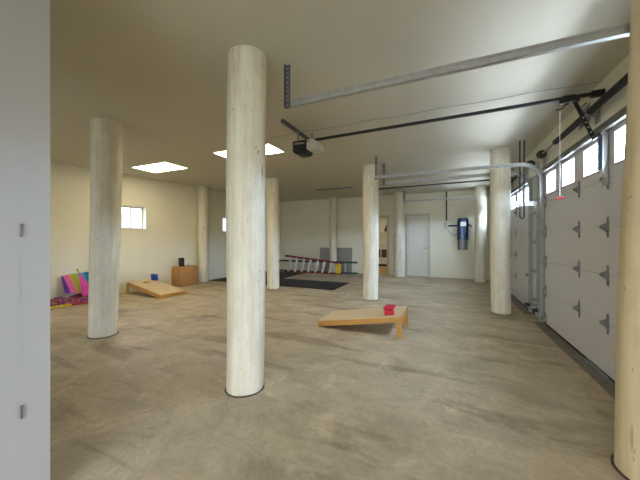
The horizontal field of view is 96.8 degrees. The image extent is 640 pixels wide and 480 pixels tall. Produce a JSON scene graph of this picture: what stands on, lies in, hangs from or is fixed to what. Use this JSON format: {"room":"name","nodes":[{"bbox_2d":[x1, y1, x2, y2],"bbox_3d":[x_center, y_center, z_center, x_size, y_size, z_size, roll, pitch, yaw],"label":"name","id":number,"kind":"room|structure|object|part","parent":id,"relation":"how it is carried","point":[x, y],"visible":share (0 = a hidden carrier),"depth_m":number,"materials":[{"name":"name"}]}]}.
{"room":"garage","nodes":[
{"label":"garage","id":0,"kind":"room"},
{"bbox_2d":[0,0,49,479],"bbox_3d":[-2.813,-0.140,0.316,1.800,2.880,3.198,0,0,24],"label":"wall","id":1,"kind":"structure","parent":0,"point":[24,24],"depth_m":1.35,"materials":[{"name":"white paint"}]},
{"bbox_2d":[0,198,22,451],"bbox_3d":[-1.505,0.380,1.032,0.012,1.120,0.624,0,0,24],"label":"door","id":2,"kind":"structure","parent":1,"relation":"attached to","point":[11,230],"depth_m":1.28,"materials":[{"name":"white paint"}]},
{"bbox_2d":[50,161,280,298],"bbox_3d":[-5.141,-0.140,6.518,0.250,2.880,13.520,0,0,31],"label":"wall","id":3,"kind":"structure","parent":0,"point":[170,212],"depth_m":7.27,"materials":[{"name":"beige paint"}]},
{"bbox_2d":[121,206,145,229],"bbox_3d":[-4.731,-0.530,7.146,0.212,0.580,0.580,0,0,31],"label":"window","id":4,"kind":"structure","parent":3,"relation":"in","point":[130,207],"depth_m":7.32,"materials":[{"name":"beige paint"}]},
{"bbox_2d":[50,266,625,479],"bbox_3d":[-0.659,1.400,6.472,9.950,0.200,17.100,0,0,24],"label":"floor","id":5,"kind":"structure","parent":0,"point":[468,391],"depth_m":2.36,"materials":[{"name":"concrete"}]},
{"bbox_2d":[50,293,87,308],"bbox_3d":[-5.070,1.224,5.656,0.603,0.151,1.440,0,0,31],"label":"patterned blanket","id":6,"kind":"object","parent":5,"relation":"on","point":[77,299],"visible":0.38,"depth_m":5.61,"materials":[{"name":"fabric"}]},
{"bbox_2d":[61,271,88,292],"bbox_3d":[-5.041,0.920,6.091,0.283,0.440,0.720,0,0,31],"label":"striped fabric","id":7,"kind":"object","parent":6,"relation":"on","point":[71,284],"visible":0.48,"depth_m":5.90,"materials":[{"name":"multicoloured fabric"}]},
{"bbox_2d":[76,269,88,295],"bbox_3d":[-4.888,0.892,5.944,0.144,0.555,0.315,0,0,34],"label":"umbrella","id":8,"kind":"object","parent":6,"relation":"on","point":[84,285],"visible":0.86,"depth_m":5.88,"materials":[{"name":"pink fabric"}]},
{"bbox_2d":[87,117,123,338],"bbox_3d":[-2.907,-0.140,3.858,0.399,2.879,0.377,0,0,24],"label":"column","id":9,"kind":"structure","parent":5,"relation":"on","point":[106,135],"depth_m":3.72,"materials":[{"name":"white wood"}]},
{"bbox_2d":[126,279,184,298],"bbox_3d":[-3.871,1.153,6.699,1.218,0.294,0.652,0,0,27],"label":"board","id":10,"kind":"object","parent":5,"relation":"on","point":[158,289],"visible":0.94,"depth_m":6.59,"materials":[{"name":"brown wood"}]},
{"bbox_3d":[-4.516,1.169,6.670,0.088,0.262,0.020,0,0,27],"label":"leg","id":11,"kind":"part","parent":10,"relation":"part of","materials":[{"name":"orange wood"}]},
{"bbox_2d":[151,274,157,280],"bbox_3d":[-4.116,0.950,7.064,0.165,0.169,0.134,0,0,-11],"label":"bean bag","id":12,"kind":"object","parent":10,"relation":"on","point":[153,276],"visible":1,"depth_m":7.03,"materials":[{"name":"blue fabric"}]},
{"bbox_2d":[171,265,197,286],"bbox_3d":[-3.817,1.030,8.035,0.434,0.537,0.568,0,0,30],"label":"cardboard box","id":13,"kind":"object","parent":5,"relation":"on","point":[186,275],"visible":0.91,"depth_m":7.85,"materials":[{"name":"brown cardboard"}]},
{"bbox_2d":[179,258,183,266],"bbox_3d":[-3.851,0.641,7.897,0.144,0.241,0.144,0,0,24],"label":"speaker","id":14,"kind":"object","parent":13,"relation":"on","point":[181,260],"visible":0.99,"depth_m":7.83},
{"bbox_2d":[197,186,208,282],"bbox_3d":[-3.538,-0.140,8.589,0.346,2.879,0.320,0,0,24],"label":"column","id":15,"kind":"structure","parent":5,"relation":"on","point":[202,191],"depth_m":8.46,"materials":[{"name":"white concrete"}]},
{"bbox_2d":[225,45,267,397],"bbox_3d":[-0.641,-0.140,2.482,0.370,2.879,0.336,0,0,24],"label":"column","id":16,"kind":"structure","parent":5,"relation":"on","point":[247,65],"depth_m":2.34,"materials":[{"name":"white concrete"}]},
{"bbox_2d":[266,178,279,288],"bbox_3d":[-1.241,-0.140,7.489,0.375,2.879,0.359,0,0,24],"label":"column","id":17,"kind":"structure","parent":5,"relation":"on","point":[272,184],"depth_m":7.34,"materials":[{"name":"white concrete"}]},
{"bbox_2d":[210,277,347,289],"bbox_3d":[-1.292,1.293,8.623,4.150,0.012,1.280,0,0,24],"label":"floor mat","id":18,"kind":"object","parent":5,"relation":"on","point":[313,284],"visible":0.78,"depth_m":8.21,"materials":[{"name":"black rubber"}]},
{"bbox_2d":[265,271,302,277],"bbox_3d":[-1.710,1.293,10.383,1.700,0.012,1.500,0,0,24],"label":"floor mat","id":19,"kind":"object","parent":5,"relation":"on","point":[281,274],"visible":0.29,"depth_m":10.30,"materials":[{"name":"black rubber"}]},
{"bbox_2d":[285,255,342,273],"bbox_3d":[-0.274,0.971,10.795,2.301,0.696,0.100,0,0,19],"label":"step ladder","id":20,"kind":"object","parent":5,"relation":"on","point":[339,267],"visible":0.97,"depth_m":10.73,"materials":[{"name":"metal"}]},
{"bbox_3d":[-0.261,1.282,10.791,2.229,0.075,0.034,0,0,19],"label":"rail","id":21,"kind":"part","parent":20,"relation":"part of","materials":[{"name":"metal"}]},
{"bbox_3d":[-0.261,0.780,10.791,2.236,0.314,0.034,0,0,19],"label":"rail","id":22,"kind":"part","parent":20,"relation":"part of","materials":[{"name":"metal"}]},
{"bbox_2d":[279,260,356,273],"bbox_3d":[-0.172,1.070,11.003,3.280,0.470,0.056,0,0,19],"label":"ladder","id":23,"kind":"object","parent":5,"relation":"on","point":[294,261],"visible":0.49,"depth_m":10.98,"materials":[{"name":"metal"}]},
{"bbox_3d":[-0.172,0.870,11.003,3.280,0.070,0.055,0,0,19],"label":"rail","id":24,"kind":"part","parent":23,"relation":"part of","materials":[{"name":"metal"}]},
{"bbox_3d":[-0.172,1.270,11.003,3.280,0.070,0.055,0,0,19],"label":"rail","id":25,"kind":"part","parent":23,"relation":"part of","materials":[{"name":"metal"}]},
{"bbox_2d":[329,197,336,272],"bbox_3d":[0.502,-0.140,10.826,0.310,2.879,0.296,0,0,24],"label":"column","id":26,"kind":"structure","parent":5,"relation":"on","point":[332,200],"depth_m":10.70,"materials":[{"name":"white concrete"}]},
{"bbox_2d":[319,248,351,271],"bbox_3d":[0.601,0.820,11.056,1.340,0.958,0.081,0,0,24],"label":"board","id":27,"kind":"object","parent":5,"relation":"on","point":[343,254],"visible":0.44,"depth_m":10.98,"materials":[{"name":"grey"}]},
{"bbox_2d":[318,306,407,337],"bbox_3d":[0.652,1.153,4.250,1.218,0.294,0.652,0,0,24],"label":"board","id":28,"kind":"object","parent":5,"relation":"on","point":[368,315],"visible":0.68,"depth_m":4.07,"materials":[{"name":"brown wood"}]},
{"bbox_3d":[0.653,1.157,4.250,1.215,0.275,0.610,0,0,24],"label":"frame","id":29,"kind":"part","parent":28,"relation":"part of","materials":[{"name":"orange wood"}]},
{"bbox_2d":[384,310,394,314],"bbox_3d":[0.952,1.005,3.899,0.138,0.071,0.141,0,0,13],"label":"bean bag","id":30,"kind":"object","parent":28,"relation":"on","point":[392,312],"visible":0.83,"depth_m":3.84,"materials":[{"name":"red fabric"}]},
{"bbox_2d":[383,304,395,310],"bbox_3d":[0.957,0.945,3.918,0.141,0.076,0.139,0,0,32],"label":"bean bag","id":31,"kind":"object","parent":30,"relation":"on","point":[389,307],"visible":1,"depth_m":3.88,"materials":[{"name":"red fabric"}]},
{"bbox_3d":[1.039,1.169,3.733,0.088,0.262,0.020,0,0,24],"label":"leg","id":32,"kind":"part","parent":28,"relation":"part of","materials":[{"name":"orange wood"}]},
{"bbox_3d":[1.295,1.169,4.311,0.088,0.262,0.020,0,0,24],"label":"leg","id":33,"kind":"part","parent":28,"relation":"part of","materials":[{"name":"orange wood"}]},
{"bbox_2d":[363,164,378,300],"bbox_3d":[1.097,-0.140,6.133,0.341,2.879,0.345,0,0,24],"label":"column","id":34,"kind":"structure","parent":5,"relation":"on","point":[370,185],"depth_m":5.99,"materials":[{"name":"white concrete"}]},
{"bbox_2d":[379,244,386,265],"bbox_3d":[2.745,0.775,13.971,2.040,1.050,0.590,0,0,24],"label":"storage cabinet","id":35,"kind":"object","parent":5,"relation":"on","point":[382,247],"visible":0.25,"depth_m":13.56,"materials":[{"name":"beige wood"}]},
{"bbox_3d":[3.211,0.690,13.466,0.580,0.380,0.014,0,0,24],"label":"dark panel","id":36,"kind":"part","parent":35,"relation":"part of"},
{"bbox_2d":[393,192,404,276],"bbox_3d":[2.728,-0.140,9.784,0.389,2.879,0.389,0,0,24],"label":"column","id":37,"kind":"structure","parent":5,"relation":"on","point":[399,206],"depth_m":9.62,"materials":[{"name":"white wood"}]},
{"bbox_2d":[474,185,486,282],"bbox_3d":[4.820,-0.140,8.529,0.330,2.879,0.329,0,0,24],"label":"column","id":38,"kind":"structure","parent":5,"relation":"on","point":[480,192],"depth_m":8.40,"materials":[{"name":"white concrete"}]},
{"bbox_2d":[490,147,511,314],"bbox_3d":[3.185,-0.140,5.010,0.333,2.879,0.318,0,0,24],"label":"column","id":39,"kind":"structure","parent":5,"relation":"on","point":[500,178],"depth_m":4.89,"materials":[{"name":"white concrete"}]},
{"bbox_2d":[611,0,639,479],"bbox_3d":[1.852,-0.140,1.530,0.402,2.879,0.376,0,0,24],"label":"column","id":40,"kind":"structure","parent":5,"relation":"on","point":[625,459],"depth_m":1.54,"materials":[{"name":"beige wood"}]},
{"bbox_2d":[50,0,630,201],"bbox_3d":[-1.385,-1.680,4.836,9.950,0.200,13.520,0,0,24],"label":"ceiling","id":41,"kind":"structure","parent":0,"point":[157,69],"depth_m":2.74,"materials":[{"name":"paint"}]},
{"bbox_2d":[132,161,186,172],"bbox_3d":[-3.528,-1.573,6.256,1.068,0.013,0.568,0,0,24],"label":"recessed light","id":42,"kind":"object","parent":41,"relation":"in","point":[164,166],"visible":1,"depth_m":6.24,"materials":[{"name":"white"}]},
{"bbox_2d":[212,150,225,157],"bbox_3d":[-1.753,-1.573,5.233,0.316,0.013,0.358,0,0,24],"label":"recessed light","id":43,"kind":"object","parent":41,"relation":"in","point":[222,153],"depth_m":5.22,"materials":[{"name":"white"}]},
{"bbox_2d":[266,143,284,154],"bbox_3d":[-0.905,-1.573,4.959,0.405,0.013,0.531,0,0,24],"label":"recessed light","id":44,"kind":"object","parent":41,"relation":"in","point":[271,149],"depth_m":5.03,"materials":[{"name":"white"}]},
{"bbox_2d":[315,187,352,190],"bbox_3d":[0.425,-1.569,8.857,1.240,0.021,0.150,0,0,24],"label":"ceiling vent","id":45,"kind":"object","parent":41,"relation":"in","point":[339,187],"visible":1,"depth_m":8.80,"materials":[{"name":"metal"}]},
{"bbox_2d":[271,81,601,137],"bbox_3d":[1.054,-1.576,3.613,4.000,0.007,0.031,0,0,24],"label":"cable","id":46,"kind":"object","parent":41,"relation":"attached to","point":[599,81],"visible":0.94,"depth_m":3.38,"materials":[{"name":"metal"}]},
{"bbox_2d":[281,88,605,157],"bbox_3d":[1.224,-1.274,3.483,3.427,0.609,0.920,0,0,24],"label":"garage door opener","id":47,"kind":"object","parent":41,"relation":"hanging from","point":[305,148],"visible":1,"depth_m":3.38,"materials":[{"name":"black plastic"}]},
{"bbox_3d":[1.309,-1.428,3.445,3.202,0.060,0.036,0,0,24],"label":"rail","id":48,"kind":"part","parent":47,"relation":"part of","materials":[{"name":"black metal"}]},
{"bbox_2d":[556,112,563,198],"bbox_3d":[2.474,-0.863,2.929,0.060,0.904,0.020,0,0,24],"label":"cord","id":49,"kind":"object","parent":47,"relation":"hanging from","point":[559,197],"visible":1,"depth_m":2.93,"materials":[{"name":"white fabric"}]},
{"bbox_3d":[2.622,-1.185,2.819,0.022,0.431,0.175,0,0,-32],"label":"arm","id":50,"kind":"part","parent":47,"relation":"part of","materials":[{"name":"black metal"}]},
{"bbox_2d":[379,177,512,195],"bbox_3d":[2.824,-1.274,7.083,3.375,0.609,0.920,0,0,24],"label":"garage door opener","id":51,"kind":"object","parent":41,"relation":"hanging from","point":[380,192],"visible":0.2,"depth_m":7.07,"materials":[{"name":"black metal"}]},
{"bbox_3d":[2.909,-1.358,7.046,3.150,0.060,0.036,0,0,24],"label":"rail","id":52,"kind":"part","parent":51,"relation":"part of","materials":[{"name":"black metal"}]},
{"bbox_2d":[403,191,489,202],"bbox_3d":[3.985,-0.154,8.824,2.716,2.849,0.076,0,0,24],"label":"door track","id":53,"kind":"object","parent":41,"relation":"hanging from","point":[404,200],"visible":0.54,"depth_m":8.94,"materials":[{"name":"metal"}]},
{"bbox_3d":[3.676,-1.240,8.941,2.058,0.056,0.039,0,0,24],"label":"horizontal rail","id":54,"kind":"part","parent":53,"relation":"part of","materials":[{"name":"metal"}]},
{"bbox_2d":[284,23,629,108],"bbox_3d":[0.950,-0.154,2.032,2.761,2.849,0.076,0,0,24],"label":"door track","id":55,"kind":"object","parent":41,"relation":"hanging from","point":[620,31],"visible":1,"depth_m":2.00,"materials":[{"name":"metal"}]},
{"bbox_3d":[1.896,-1.103,1.633,0.608,0.310,0.039,0,0,24],"label":"curved rail","id":56,"kind":"part","parent":55,"relation":"part of","materials":[{"name":"metal"}]},
{"bbox_2d":[514,140,536,218],"bbox_3d":[3.279,-0.947,4.530,0.305,1.264,0.040,0,0,24],"label":"strap","id":57,"kind":"object","parent":41,"relation":"hanging from","point":[519,203],"visible":1,"depth_m":4.54,"materials":[{"name":"black metal"}]},
{"bbox_2d":[379,218,386,243],"bbox_3d":[3.259,-0.050,14.142,4.900,2.700,0.100,0,0,24],"label":"wall","id":58,"kind":"structure","parent":0,"point":[382,221],"depth_m":14.15,"materials":[{"name":"beige paint"}]},
{"bbox_2d":[281,189,489,279],"bbox_3d":[1.706,-0.140,10.729,8.827,2.880,0.200,0,0,24],"label":"wall","id":59,"kind":"structure","parent":0,"point":[304,224],"depth_m":10.29,"materials":[{"name":"beige paint"}]},
{"bbox_2d":[379,215,388,274],"bbox_3d":[2.111,0.220,10.540,0.930,2.160,0.218,0,0,24],"label":"door frame","id":60,"kind":"structure","parent":59,"relation":"in","point":[380,216],"depth_m":10.27,"materials":[{"name":"beige paint"}]},
{"bbox_2d":[405,213,429,276],"bbox_3d":[3.394,0.210,9.887,0.835,2.180,0.172,0,0,24],"label":"door","id":61,"kind":"structure","parent":59,"relation":"in","point":[417,226],"depth_m":9.89,"materials":[{"name":"grey paint"}]},
{"bbox_2d":[444,192,446,229],"bbox_3d":[4.201,-0.940,9.480,0.090,1.279,0.059,0,0,24],"label":"conduit","id":62,"kind":"object","parent":59,"relation":"attached to","point":[445,222],"visible":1,"depth_m":9.46,"materials":[{"name":"black metal"}]},
{"bbox_2d":[447,218,471,249],"bbox_3d":[4.527,-0.160,9.228,0.732,1.020,0.254,0,0,24],"label":"vacuum","id":63,"kind":"object","parent":59,"relation":"attached to","point":[462,225],"visible":1,"depth_m":9.10,"materials":[{"name":"blue plastic"}]},
{"bbox_3d":[4.621,-0.340,9.193,0.330,0.660,0.243,0,0,24],"label":"motor","id":64,"kind":"part","parent":63,"relation":"part of","materials":[{"name":"blue plastic"}]},
{"bbox_2d":[511,54,628,312],"bbox_3d":[2.914,-0.140,2.931,0.100,2.880,13.520,0,0,24],"label":"wall","id":65,"kind":"structure","parent":0,"point":[618,101],"depth_m":3.37,"materials":[{"name":"beige paint"}]},
{"bbox_2d":[374,156,544,321],"bbox_3d":[2.269,-0.154,4.898,2.671,2.849,0.076,0,0,24],"label":"door track","id":66,"kind":"object","parent":65,"relation":"attached to","point":[536,169],"visible":0.94,"depth_m":4.38,"materials":[{"name":"metal"}]},
{"bbox_3d":[1.961,-1.175,5.014,2.013,0.056,0.039,0,0,24],"label":"horizontal rail","id":67,"kind":"part","parent":66,"relation":"part of","materials":[{"name":"metal"}]},
{"bbox_3d":[3.159,-1.048,4.483,0.608,0.310,0.039,0,0,24],"label":"curved rail","id":68,"kind":"part","parent":66,"relation":"part of","materials":[{"name":"metal"}]},
{"bbox_3d":[3.412,0.188,4.371,0.056,2.165,0.039,0,0,24],"label":"upright rail","id":69,"kind":"part","parent":66,"relation":"part of","materials":[{"name":"metal"}]},
{"bbox_2d":[383,164,535,311],"bbox_3d":[2.523,-0.154,5.426,2.636,2.849,0.076,0,0,24],"label":"door track","id":70,"kind":"object","parent":65,"relation":"attached to","point":[531,212],"visible":0.8,"depth_m":4.95,"materials":[{"name":"metal"}]},
{"bbox_3d":[2.229,-1.175,5.576,1.978,0.056,0.039,0,0,24],"label":"horizontal rail","id":71,"kind":"part","parent":70,"relation":"part of","materials":[{"name":"metal"}]},
{"bbox_3d":[3.412,-1.048,5.053,0.608,0.310,0.039,0,0,24],"label":"curved rail","id":72,"kind":"part","parent":70,"relation":"part of","materials":[{"name":"metal"}]},
{"bbox_2d":[525,302,535,305],"bbox_3d":[3.621,1.123,4.854,0.198,0.055,0.044,0,0,24],"label":"sensor","id":73,"kind":"object","parent":70,"relation":"attached to","point":[526,303],"visible":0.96,"depth_m":4.85,"materials":[{"name":"black plastic"}]},
{"bbox_3d":[3.664,0.188,4.941,0.056,2.165,0.039,0,0,24],"label":"upright rail","id":74,"kind":"part","parent":70,"relation":"part of","materials":[{"name":"metal"}]},
{"bbox_2d":[510,176,535,312],"bbox_3d":[4.429,0.097,6.601,0.100,2.394,3.620,0,0,24],"label":"garage door","id":75,"kind":"structure","parent":65,"relation":"in","point":[518,227],"depth_m":5.67,"materials":[{"name":"white metal"}]},
{"bbox_3d":[4.455,-0.335,6.590,0.045,0.450,3.620,0,0,24],"label":"door","id":76,"kind":"part","parent":75,"relation":"part of","materials":[{"name":"white metal"}]},
{"bbox_3d":[4.455,0.115,6.590,0.045,0.450,3.620,0,0,24],"label":"door","id":77,"kind":"part","parent":75,"relation":"part of","materials":[{"name":"white metal"}]},
{"bbox_3d":[4.455,0.565,6.590,0.045,0.450,3.620,0,0,24],"label":"door","id":78,"kind":"part","parent":75,"relation":"part of","materials":[{"name":"white metal"}]},
{"bbox_3d":[4.455,1.031,6.590,0.045,0.482,3.620,0,0,24],"label":"door","id":79,"kind":"part","parent":75,"relation":"part of","materials":[{"name":"white metal"}]},
{"bbox_2d":[511,160,534,187],"bbox_3d":[4.402,-1.275,6.603,0.140,0.190,3.720,0,0,24],"label":"shaft","id":80,"kind":"object","parent":65,"relation":"attached to","point":[515,177],"visible":0.29,"depth_m":5.76,"materials":[{"name":"metal"}]},
{"bbox_2d":[511,295,535,314],"bbox_3d":[4.395,1.297,6.617,0.175,0.006,3.740,0,0,24],"label":"trim","id":81,"kind":"structure","parent":65,"relation":"attached to","point":[517,303],"depth_m":5.44,"materials":[{"name":"rubber"}]},
{"bbox_2d":[536,162,539,316],"bbox_3d":[3.649,0.010,4.768,0.044,2.580,0.095,0,0,24],"label":"door frame","id":82,"kind":"structure","parent":65,"relation":"attached to","point":[537,163],"depth_m":4.73,"materials":[{"name":"metal"}]},
{"bbox_2d":[543,157,545,322],"bbox_3d":[3.511,0.010,4.457,0.044,2.580,0.095,0,0,24],"label":"door frame","id":83,"kind":"structure","parent":65,"relation":"attached to","point":[544,159],"depth_m":4.41,"materials":[{"name":"metal"}]},
{"bbox_2d":[534,322,614,398],"bbox_3d":[2.766,1.297,2.941,0.175,0.006,3.220,0,0,24],"label":"trim","id":84,"kind":"structure","parent":65,"relation":"attached to","point":[588,367],"depth_m":2.98,"materials":[{"name":"concrete"}]},
{"bbox_2d":[536,73,627,158],"bbox_3d":[2.773,-1.275,2.928,0.140,0.190,3.200,0,0,24],"label":"shaft","id":85,"kind":"object","parent":65,"relation":"attached to","point":[594,110],"visible":0.84,"depth_m":2.86,"materials":[{"name":"metal"}]},
{"bbox_2d":[541,105,626,383],"bbox_3d":[2.792,0.097,2.930,0.120,2.394,3.100,0,0,24],"label":"garage door","id":86,"kind":"structure","parent":65,"relation":"in","point":[582,230],"depth_m":3.03,"materials":[{"name":"white metal"}]},
{"bbox_3d":[2.826,1.031,2.915,0.045,0.482,3.100,0,0,24],"label":"door","id":87,"kind":"part","parent":86,"relation":"part of","materials":[{"name":"white metal"}]},
{"bbox_3d":[2.826,0.565,2.915,0.045,0.450,3.100,0,0,24],"label":"door","id":88,"kind":"part","parent":86,"relation":"part of","materials":[{"name":"white metal"}]},
{"bbox_3d":[2.826,0.115,2.915,0.045,0.450,3.100,0,0,24],"label":"door","id":89,"kind":"part","parent":86,"relation":"part of","materials":[{"name":"white metal"}]},
{"bbox_3d":[2.826,-0.335,2.915,0.045,0.450,3.100,0,0,24],"label":"door","id":90,"kind":"part","parent":86,"relation":"part of","materials":[{"name":"white metal"}]},
{"bbox_3d":[2.670,-0.823,2.700,0.047,0.335,0.011,0,0,24],"label":"opener upright plate","id":91,"kind":"part","parent":86,"relation":"part of","materials":[{"name":"silver metal"}]},
{"bbox_2d":[579,102,589,129],"bbox_3d":[2.968,-1.391,3.191,0.011,0.242,0.260,0,0,24],"label":"wall plate","id":92,"kind":"object","parent":65,"relation":"attached to","point":[587,106],"visible":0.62,"depth_m":3.18,"materials":[{"name":"metal"}]}
]}

